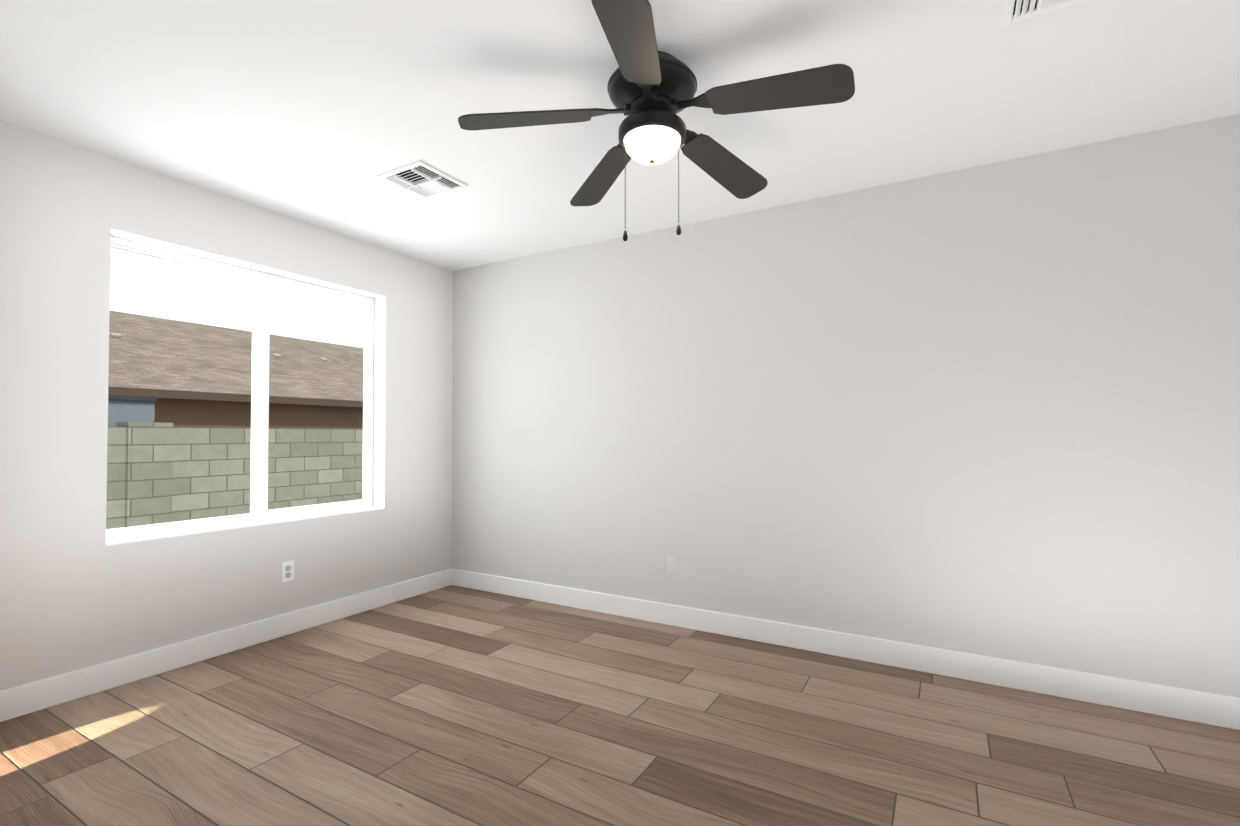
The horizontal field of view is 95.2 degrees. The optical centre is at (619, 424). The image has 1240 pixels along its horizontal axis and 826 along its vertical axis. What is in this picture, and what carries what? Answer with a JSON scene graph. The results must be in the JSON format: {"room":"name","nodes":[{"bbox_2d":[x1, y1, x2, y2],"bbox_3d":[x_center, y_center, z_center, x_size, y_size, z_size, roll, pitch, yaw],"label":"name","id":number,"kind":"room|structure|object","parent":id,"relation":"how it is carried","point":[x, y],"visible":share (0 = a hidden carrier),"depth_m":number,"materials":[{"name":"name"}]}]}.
{"room":"empty bedroom","nodes":[
{"label":"empty bedroom","id":0,"kind":"room"},
{"bbox_2d":[0,120,452,690],"bbox_3d":[-2.740,-0.023,2.109,0.200,2.440,5.410,-1,-1,30],"label":"wall","id":1,"kind":"structure","parent":0,"point":[76,592],"depth_m":2.68,"materials":[{"name":"white paint"}]},
{"bbox_2d":[0,568,451,721],"bbox_3d":[-1.974,1.154,3.205,0.016,0.125,2.710,-1,-1,30],"label":"baseboard","id":2,"kind":"structure","parent":1,"relation":"attached to","point":[26,698],"depth_m":2.86,"materials":[{"name":"white wood"}]},
{"bbox_2d":[106,236,373,539],"bbox_3d":[-2.111,-0.162,3.313,0.082,1.460,1.480,-1,-1,30],"label":"window","id":3,"kind":"structure","parent":1,"relation":"in","point":[260,387],"depth_m":3.29,"materials":[{"name":"white plastic"}]},
{"bbox_2d":[106,506,383,545],"bbox_3d":[-2.032,0.561,3.255,0.125,0.012,1.478,-1,-1,30],"label":"window sill","id":4,"kind":"structure","parent":1,"relation":"attached to","point":[118,541],"depth_m":3.07,"materials":[{"name":"white wood"}]},
{"bbox_2d":[281,560,293,582],"bbox_3d":[-1.931,0.853,3.289,0.011,0.117,0.072,-1,-1,30],"label":"electrical outlet","id":5,"kind":"object","parent":1,"relation":"attached to","point":[287,571],"visible":1,"depth_m":3.28,"materials":[{"name":"white plastic"}]},
{"bbox_2d":[0,585,1239,825],"bbox_3d":[0.257,1.218,0.479,7.000,0.100,5.610,-1,-1,30],"label":"floor","id":6,"kind":"structure","parent":0,"point":[450,705],"depth_m":2.14,"materials":[{"name":"brown wood"}]},
{"bbox_2d":[0,0,1239,270],"bbox_3d":[0.257,-1.331,0.524,7.000,0.120,5.610,-1,-1,30],"label":"ceiling","id":7,"kind":"structure","parent":0,"point":[322,112],"depth_m":2.13,"materials":[{"name":"white paint"}]},
{"bbox_2d":[377,161,467,198],"bbox_3d":[-0.989,-1.222,2.848,0.310,0.016,0.310,-1,-1,30],"label":"ceiling vent","id":8,"kind":"object","parent":7,"relation":"in","point":[422,179],"visible":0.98,"depth_m":2.83,"materials":[{"name":"white metal"}]},
{"bbox_2d":[458,0,854,240],"bbox_3d":[0.155,-0.939,1.959,1.223,0.613,1.271,-1,-1,30],"label":"ceiling fan","id":9,"kind":"object","parent":7,"relation":"hanging from","point":[651,89],"visible":1,"depth_m":1.89,"materials":[{"name":"black"}]},
{"bbox_2d":[1000,0,1087,25],"bbox_3d":[1.242,-1.245,1.554,0.310,0.016,0.310,-1,-1,30],"label":"ceiling vent","id":10,"kind":"object","parent":7,"relation":"in","point":[1013,11],"visible":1,"depth_m":1.68,"materials":[{"name":"white metal"}]},
{"bbox_2d":[452,113,1239,697],"bbox_3d":[1.606,-0.010,2.846,7.000,2.440,0.200,-1,-1,30],"label":"wall","id":11,"kind":"structure","parent":0,"point":[990,409],"depth_m":2.83,"materials":[{"name":"white paint"}]},
{"bbox_2d":[667,555,676,574],"bbox_3d":[0.319,0.856,3.462,0.072,0.117,0.011,-1,-1,30],"label":"electrical outlet","id":12,"kind":"object","parent":11,"relation":"attached to","point":[670,557],"visible":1,"depth_m":3.46,"materials":[{"name":"white plastic"}]},
{"bbox_2d":[452,569,1239,729],"bbox_3d":[1.645,1.145,2.678,6.784,0.125,0.016,-1,-1,30],"label":"baseboard","id":13,"kind":"structure","parent":11,"relation":"attached to","point":[1219,710],"depth_m":2.79,"materials":[{"name":"white wood"}]},
{"label":"outside","id":14,"kind":"structure","parent":0,"visible":0},
{"bbox_3d":[-15.918,1.602,15.074,35.600,0.050,70.000,-1,-1,30],"label":"ground","id":15,"kind":"structure","parent":14,"visible":0},
{"bbox_2d":[106,422,362,528],"bbox_3d":[-2.394,0.796,11.927,0.320,1.450,42.000,-1,-1,30],"label":"wall","id":16,"kind":"structure","parent":15,"relation":"on","point":[132,477],"depth_m":7.06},
{"bbox_2d":[154,398,362,428],"bbox_3d":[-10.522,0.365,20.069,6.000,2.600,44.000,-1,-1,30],"label":"wall","id":17,"kind":"structure","parent":15,"relation":"on","point":[183,416],"depth_m":15.02,"materials":[{"name":"brown paint"}]},
{"bbox_2d":[108,395,155,426],"bbox_3d":[-6.033,0.536,6.023,0.060,1.760,1.770,-1,-1,30],"label":"window","id":18,"kind":"structure","parent":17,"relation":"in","point":[127,413],"depth_m":6.60,"materials":[{"name":"grey"}]},
{"bbox_2d":[108,311,363,406],"bbox_3d":[-9.944,-1.944,19.778,6.349,0.290,48.000,27,12,27],"label":"roof","id":19,"kind":"structure","parent":17,"relation":"on","point":[239,392],"depth_m":16.23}
]}

